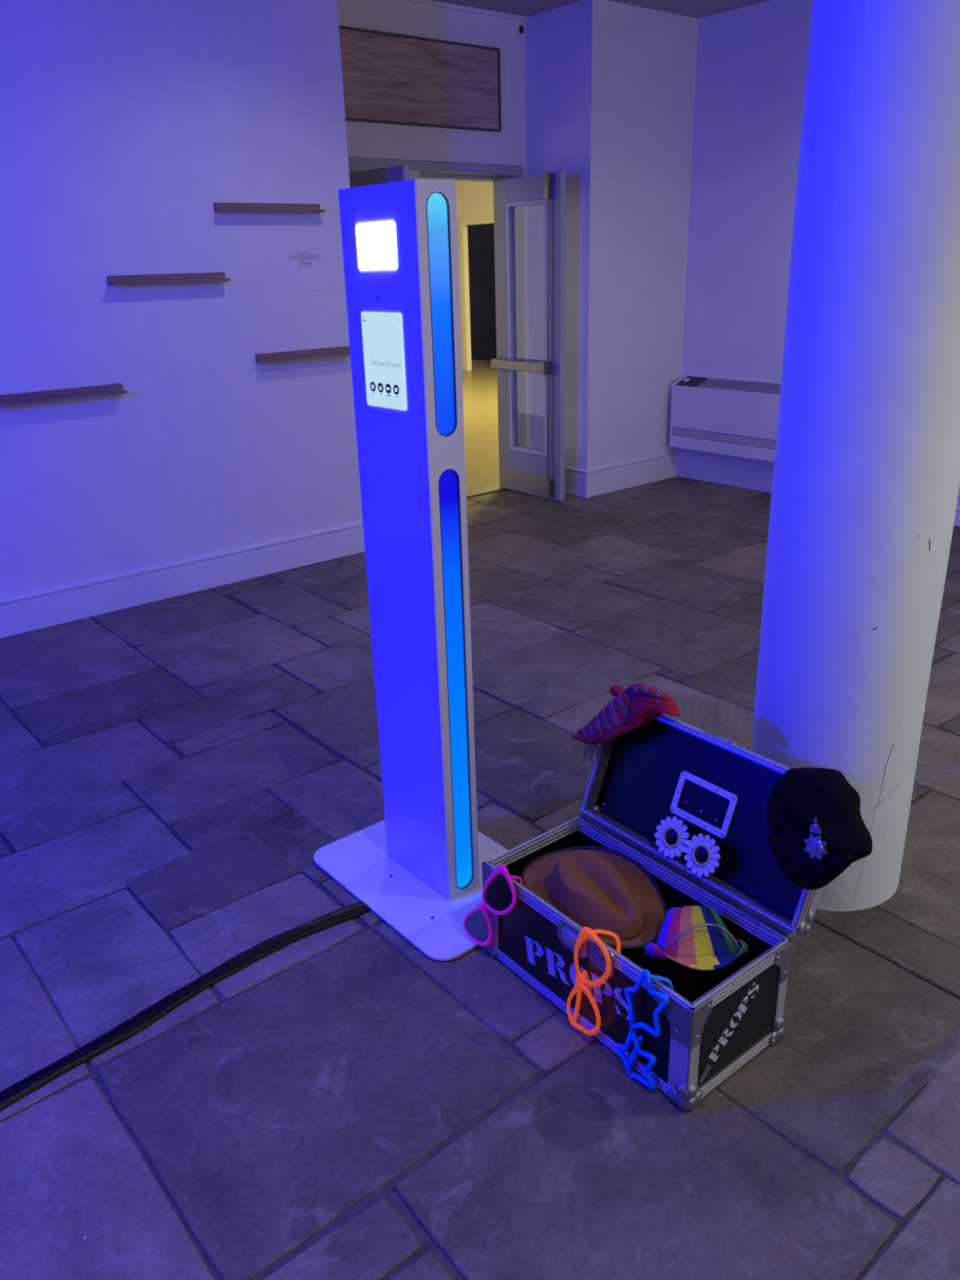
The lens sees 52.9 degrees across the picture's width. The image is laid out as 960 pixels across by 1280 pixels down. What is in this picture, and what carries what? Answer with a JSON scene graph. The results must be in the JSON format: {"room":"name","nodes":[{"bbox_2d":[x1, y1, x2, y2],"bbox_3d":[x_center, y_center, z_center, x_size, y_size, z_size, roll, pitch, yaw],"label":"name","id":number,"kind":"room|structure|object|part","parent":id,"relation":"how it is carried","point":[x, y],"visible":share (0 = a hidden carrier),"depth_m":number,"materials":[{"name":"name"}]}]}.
{"room":"event hall","nodes":[
{"label":"event hall","id":0,"kind":"room"},
{"bbox_2d":[0,0,362,600],"bbox_3d":[-2.843,-1.293,3.758,5.123,2.935,0.755,-18,27,-36],"label":"wall","id":1,"kind":"structure","parent":0,"point":[124,123],"depth_m":4.38,"materials":[{"name":"white paint"}]},
{"bbox_2d":[0,382,127,406],"bbox_3d":[-1.815,-1.065,4.189,0.553,0.040,0.060,-18,27,-36],"label":"ledge","id":2,"kind":"object","parent":1,"relation":"attached to","point":[113,388],"visible":1,"depth_m":4.19,"materials":[{"name":"brown wood"}]},
{"bbox_2d":[107,271,230,285],"bbox_3d":[-1.395,-1.631,4.357,0.549,0.040,0.060,-18,27,-36],"label":"ledge","id":3,"kind":"object","parent":1,"relation":"attached to","point":[116,280],"visible":1,"depth_m":4.35,"materials":[{"name":"brown wood"}]},
{"bbox_2d":[0,522,364,638],"bbox_3d":[-2.557,0.052,3.964,5.123,0.165,0.021,-18,27,-36],"label":"baseboard","id":4,"kind":"structure","parent":1,"relation":"attached to","point":[31,612],"depth_m":4.75,"materials":[{"name":"white"}]},
{"bbox_2d":[213,202,325,213],"bbox_3d":[-0.987,-2.046,4.569,0.555,0.040,0.060,-18,27,-36],"label":"ledge","id":5,"kind":"object","parent":1,"relation":"attached to","point":[219,206],"visible":1,"depth_m":4.56,"materials":[{"name":"brown wood"}]},
{"bbox_2d":[255,346,350,363],"bbox_3d":[-0.873,-1.447,4.888,0.549,0.040,0.060,-18,27,-36],"label":"ledge","id":6,"kind":"object","parent":1,"relation":"attached to","point":[344,350],"visible":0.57,"depth_m":4.87,"materials":[{"name":"brown wood"}]},
{"bbox_2d":[285,246,324,292],"bbox_3d":[-0.865,-1.840,4.792,0.202,0.204,0.002,-18,27,-36],"label":"notice","id":7,"kind":"object","parent":1,"relation":"attached to","point":[304,264],"visible":1,"depth_m":4.79,"materials":[{"name":"white paper"}]},
{"bbox_2d":[337,0,529,447],"bbox_3d":[-0.363,-2.274,6.006,1.829,2.885,0.177,-18,27,-36],"label":"wall","id":8,"kind":"structure","parent":0,"point":[508,146],"depth_m":5.72,"materials":[{"name":"white paint"}]},
{"bbox_2d":[349,164,409,187],"bbox_3d":[-0.547,-1.646,5.633,0.124,1.973,0.638,-19,27,-38],"label":"door","id":9,"kind":"structure","parent":8,"relation":"in","point":[402,172],"depth_m":5.18,"materials":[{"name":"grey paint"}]},
{"bbox_2d":[409,169,419,179],"bbox_3d":[-0.397,-2.733,5.679,0.080,0.050,0.040,-18,27,-36],"label":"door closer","id":10,"kind":"structure","parent":8,"relation":"in","point":[413,174],"depth_m":5.66,"materials":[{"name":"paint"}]},
{"bbox_2d":[338,25,501,132],"bbox_3d":[-0.368,-3.192,5.524,1.266,0.446,0.030,-18,27,-36],"label":"wooden panel","id":11,"kind":"object","parent":8,"relation":"attached to","point":[388,77],"visible":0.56,"depth_m":5.53,"materials":[{"name":"brown wood"}]},
{"bbox_2d":[347,157,526,447],"bbox_3d":[-0.288,-1.912,6.196,1.390,2.068,0.189,-18,27,-36],"label":"trim","id":12,"kind":"structure","parent":8,"relation":"attached to","point":[460,171],"depth_m":6.10,"materials":[{"name":"grey paint"}]},
{"bbox_2d":[399,0,528,21],"bbox_3d":[-0.376,-3.567,5.381,1.729,0.022,0.030,-18,27,-36],"label":"trim","id":13,"kind":"structure","parent":8,"relation":"attached to","point":[429,2],"depth_m":5.61,"materials":[{"name":"white"}]},
{"bbox_2d":[466,483,506,497],"bbox_3d":[-0.284,-0.945,6.598,1.380,0.034,0.160,-18,27,-36],"label":"trim","id":14,"kind":"structure","parent":8,"relation":"attached to","point":[495,487],"depth_m":6.81,"materials":[{"name":"wood"}]},
{"bbox_2d":[519,26,524,34],"bbox_3d":[0.255,-3.720,5.887,0.016,0.040,0.028,-18,27,-36],"label":"sensor","id":15,"kind":"object","parent":8,"relation":"attached to","point":[521,28],"visible":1,"depth_m":5.88,"materials":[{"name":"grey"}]},
{"bbox_2d":[490,171,565,501],"bbox_3d":[0.298,-1.921,6.273,0.124,1.973,0.638,-18,26,-35],"label":"door","id":16,"kind":"structure","parent":8,"relation":"in","point":[532,471],"depth_m":6.24,"materials":[{"name":"grey paint"}]},
{"bbox_3d":[0.317,-1.084,6.617,0.002,0.145,0.575,-18,26,-35],"label":"kick plate","id":17,"kind":"part","parent":16,"relation":"part of","materials":[{"name":"metal"}]},
{"bbox_3d":[0.431,-1.866,6.095,0.036,1.955,0.040,-18,26,-35],"label":"latch rod","id":18,"kind":"part","parent":16,"relation":"part of","materials":[{"name":"metal"}]},
{"bbox_2d":[455,180,493,370],"bbox_3d":[1.066,-4.863,12.521,0.060,2.885,8.750,-18,27,-36],"label":"wall","id":19,"kind":"structure","parent":0,"point":[473,198],"depth_m":13.47,"materials":[{"name":"paint"}]},
{"bbox_2d":[457,215,493,370],"bbox_3d":[0.133,-4.878,13.725,0.085,2.090,1.190,-18,27,-36],"label":"trim","id":20,"kind":"structure","parent":19,"relation":"attached to","point":[464,223],"depth_m":14.02,"materials":[{"name":"paint"}]},
{"bbox_2d":[0,476,959,1279],"bbox_3d":[0.594,0.642,2.515,7.950,0.061,7.730,-18,27,-36],"label":"floor","id":21,"kind":"structure","parent":0,"point":[350,1101],"depth_m":2.13,"materials":[{"name":"grey tile"}]},
{"bbox_2d":[0,901,369,1111],"bbox_3d":[-0.775,0.832,2.033,1.292,0.015,0.083,-20,28,-39],"label":"cable cover","id":22,"kind":"object","parent":21,"relation":"on","point":[144,1018],"visible":1,"depth_m":2.11,"materials":[{"name":"black plastic"}]},
{"bbox_2d":[313,178,508,960],"bbox_3d":[-0.144,-0.150,2.246,0.422,1.648,0.600,-18,27,-36],"label":"kiosk","id":23,"kind":"object","parent":21,"relation":"on","point":[419,868],"visible":0.97,"depth_m":2.18,"materials":[{"name":"white metal"}]},
{"bbox_2d":[355,221,397,270],"bbox_3d":[-0.212,-0.803,1.969,0.002,0.089,0.139,-18,27,-36],"label":"light","id":24,"kind":"object","parent":23,"relation":"attached to","point":[376,242],"depth_m":1.97,"materials":[{"name":"white"}]},
{"bbox_3d":[-0.186,-0.145,2.223,0.002,1.637,0.270,-18,27,-36],"label":"panel","id":25,"kind":"part","parent":23,"relation":"part of","materials":[{"name":"white metal"}]},
{"bbox_3d":[-0.121,0.613,2.544,0.422,0.008,0.600,-18,27,-36],"label":"plate","id":26,"kind":"part","parent":23,"relation":"part of","materials":[{"name":"white metal"}]},
{"bbox_2d":[481,682,872,1110],"bbox_3d":[0.389,0.473,2.063,0.513,0.596,0.805,-17,26,-35],"label":"case","id":27,"kind":"object","parent":21,"relation":"on","point":[720,788],"depth_m":2.02,"materials":[{"name":"black laminate"}]},
{"bbox_2d":[462,863,523,946],"bbox_3d":[0.032,0.590,2.179,0.049,0.268,0.197,-17,26,-35],"label":"glasses","id":28,"kind":"object","parent":27,"relation":"hanging from","point":[499,896],"visible":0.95,"depth_m":2.15,"materials":[{"name":"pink plastic"}]},
{"bbox_3d":[0.129,0.577,2.295,0.277,0.236,0.006,-17,26,-35],"label":"panel","id":29,"kind":"part","parent":27,"relation":"part of","materials":[{"name":"black laminate"}]},
{"bbox_3d":[0.201,0.692,1.997,0.006,0.236,0.594,-17,26,-35],"label":"panel","id":30,"kind":"part","parent":27,"relation":"part of","materials":[{"name":"black laminate"}]},
{"bbox_2d":[566,926,621,1035],"bbox_3d":[0.234,0.688,1.941,0.051,0.271,0.135,-17,26,-35],"label":"glasses","id":31,"kind":"object","parent":27,"relation":"hanging from","point":[586,932],"visible":0.97,"depth_m":1.94,"materials":[{"name":"orange plastic"}]},
{"bbox_2d":[520,846,667,949],"bbox_3d":[0.244,0.531,2.112,0.270,0.105,0.366,-15,25,-31],"label":"hat","id":32,"kind":"object","parent":27,"relation":"in","point":[602,888],"visible":0.92,"depth_m":2.07,"materials":[{"name":"brown fabric"}]},
{"bbox_3d":[0.250,0.540,2.075,0.160,0.081,0.244,-21,32,-33],"label":"crown","id":33,"kind":"part","parent":32,"relation":"part of","materials":[{"name":"brown fabric"}]},
{"bbox_3d":[0.276,0.447,2.281,0.008,0.002,0.050,-17,26,-35],"label":"hinge plate","id":34,"kind":"part","parent":27,"relation":"part of","materials":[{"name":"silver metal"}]},
{"bbox_3d":[0.304,0.173,2.292,0.062,0.186,0.152,9,10,-42],"label":"crown","id":35,"kind":"part","parent":27,"relation":"part of","materials":[{"name":"fabric"}]},
{"bbox_3d":[0.348,0.199,2.272,0.275,0.235,0.119,11,25,30],"label":"tartan cap","id":36,"kind":"part","parent":27,"relation":"part of","materials":[{"name":"red fabric"}]},
{"bbox_2d":[617,968,674,1090],"bbox_3d":[0.322,0.732,1.843,0.048,0.279,0.122,-17,26,-35],"label":"glasses","id":37,"kind":"object","parent":27,"relation":"hanging from","point":[645,975],"visible":0.96,"depth_m":1.84,"materials":[{"name":"blue plastic"}]},
{"bbox_3d":[0.388,0.121,2.198,0.056,0.034,0.115,9,10,-42],"label":"crown","id":38,"kind":"part","parent":27,"relation":"part of","materials":[{"name":"fabric"}]},
{"bbox_3d":[0.316,0.763,2.119,0.277,0.008,0.584,-17,26,-35],"label":"panel","id":39,"kind":"part","parent":27,"relation":"part of","materials":[{"name":"black"}]},
{"bbox_2d":[653,963,706,1003],"bbox_3d":[0.400,0.758,1.970,0.210,0.104,0.230,-17,26,-35],"label":"cloth","id":40,"kind":"object","parent":27,"relation":"on","point":[683,984],"visible":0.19,"depth_m":2.02,"materials":[{"name":"black fabric"}]},
{"bbox_2d":[644,905,747,970],"bbox_3d":[0.441,0.629,1.952,0.201,0.171,0.178,-11,23,-22],"label":"hat","id":41,"kind":"object","parent":40,"relation":"on","point":[695,937],"visible":1,"depth_m":1.92,"materials":[{"name":"fabric"}]},
{"bbox_3d":[0.436,0.596,1.972,0.176,0.101,0.141,-2,-19,-1],"label":"crown","id":42,"kind":"part","parent":41,"relation":"part of","materials":[{"name":"multicoloured fabric"}]},
{"bbox_3d":[0.436,0.592,1.906,0.162,0.068,0.021,-2,21,0],"label":"chin cord","id":43,"kind":"part","parent":41,"relation":"part of","materials":[{"name":"fabric"}]},
{"bbox_3d":[0.423,0.622,2.158,0.006,0.236,0.594,-17,26,-35],"label":"panel","id":44,"kind":"part","parent":27,"relation":"part of","materials":[{"name":"black laminate"}]},
{"bbox_2d":[654,816,720,876],"bbox_3d":[0.450,0.446,2.095,0.045,0.086,0.176,-17,26,-34],"label":"glasses","id":45,"kind":"object","parent":27,"relation":"on","point":[701,855],"visible":1,"depth_m":2.09,"materials":[{"name":"white plastic"}]},
{"bbox_3d":[0.495,0.360,2.123,0.035,0.290,0.597,9,10,-42],"label":"lid","id":46,"kind":"part","parent":27,"relation":"part of","materials":[{"name":"black laminate"}]},
{"bbox_3d":[0.493,0.363,2.136,0.005,0.100,0.155,9,10,-42],"label":"label frame","id":47,"kind":"part","parent":27,"relation":"part of","materials":[{"name":"white plastic"}]},
{"bbox_3d":[0.527,0.216,2.084,0.028,0.009,0.110,9,10,-42],"label":"latch plate","id":48,"kind":"part","parent":27,"relation":"part of","materials":[{"name":"silver metal"}]},
{"bbox_3d":[0.496,0.736,1.860,0.277,0.236,0.006,-17,26,-35],"label":"panel","id":49,"kind":"part","parent":27,"relation":"part of","materials":[{"name":"black laminate"}]},
{"bbox_3d":[0.546,0.564,1.961,0.008,0.002,0.050,-17,26,-35],"label":"hinge plate","id":50,"kind":"part","parent":27,"relation":"part of","materials":[{"name":"silver metal"}]},
{"bbox_3d":[0.643,0.361,1.853,0.109,0.222,0.227,-13,24,-27],"label":"police cap","id":51,"kind":"part","parent":27,"relation":"part of","materials":[{"name":"black fabric"}]},
{"bbox_2d":[750,0,959,911],"bbox_3d":[0.849,-0.752,2.016,0.392,2.885,0.392,-18,27,-36],"label":"column","id":52,"kind":"structure","parent":21,"relation":"on","point":[866,480],"depth_m":1.97,"materials":[{"name":"paint"}]},
{"bbox_2d":[462,369,499,489],"bbox_3d":[-1.753,-2.546,10.859,7.400,0.060,8.750,-18,27,-36],"label":"floor","id":53,"kind":"structure","parent":0,"point":[480,397],"depth_m":9.36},
{"bbox_2d":[467,223,497,360],"bbox_3d":[0.608,-5.743,14.809,0.100,2.885,4.400,-18,27,-36],"label":"wall","id":54,"kind":"structure","parent":0,"point":[481,244],"depth_m":15.52,"materials":[{"name":"black paint"}]},
{"bbox_2d":[471,359,497,373],"bbox_3d":[0.903,-4.456,15.539,3.040,0.060,4.400,-18,27,-36],"label":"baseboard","id":55,"kind":"structure","parent":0,"point":[482,366],"depth_m":14.92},
{"bbox_2d":[432,0,770,18],"bbox_3d":[0.472,-2.124,1.483,7.950,0.080,7.850,-18,27,-36],"label":"ceiling","id":56,"kind":"structure","parent":0,"point":[698,9],"depth_m":5.67,"materials":[{"name":"grey paint"}]},
{"bbox_2d":[525,0,697,497],"bbox_3d":[0.865,-2.522,6.615,1.098,2.935,0.742,-18,27,-36],"label":"wall pillar","id":57,"kind":"structure","parent":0,"point":[610,85],"depth_m":6.13,"materials":[{"name":"white paint"}]},
{"bbox_2d":[564,466,585,497],"bbox_3d":[0.530,-1.121,6.704,0.021,0.180,0.565,-18,27,-36],"label":"baseboard","id":58,"kind":"structure","parent":57,"relation":"attached to","point":[575,479],"depth_m":6.56,"materials":[{"name":"white"}]},
{"bbox_2d":[584,451,679,497],"bbox_3d":[1.082,-1.165,6.773,0.966,0.180,0.021,-18,27,-36],"label":"baseboard","id":59,"kind":"structure","parent":57,"relation":"attached to","point":[601,481],"depth_m":6.74,"materials":[{"name":"white"}]},
{"bbox_2d":[678,0,959,527],"bbox_3d":[3.744,-1.613,4.062,0.150,2.935,7.108,-18,27,-36],"label":"wall","id":60,"kind":"structure","parent":0,"point":[751,69],"depth_m":6.12,"materials":[{"name":"white paint"}]},
{"bbox_2d":[669,373,781,462],"bbox_3d":[1.856,-1.418,6.337,0.165,0.531,1.408,-18,27,-36],"label":"wall heater","id":61,"kind":"object","parent":60,"relation":"attached to","point":[735,417],"visible":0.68,"depth_m":6.46,"materials":[{"name":"white metal"}]},
{"bbox_3d":[1.468,-1.781,6.688,0.114,0.068,0.171,-18,27,-36],"label":"control panel","id":62,"kind":"part","parent":61,"relation":"part of","materials":[{"name":"grey plastic"}]},
{"bbox_2d":[677,462,959,526],"bbox_3d":[3.723,-0.316,4.503,0.021,0.100,7.090,-18,27,-36],"label":"baseboard","id":63,"kind":"structure","parent":60,"relation":"attached to","point":[746,481],"depth_m":6.73,"materials":[{"name":"white"}]},
{"bbox_2d":[679,451,959,497],"bbox_3d":[3.723,-0.433,4.460,0.012,0.014,7.090,-18,27,-36],"label":"trim","id":64,"kind":"structure","parent":60,"relation":"attached to","point":[680,452],"depth_m":6.70,"materials":[{"name":"white"}]}
]}

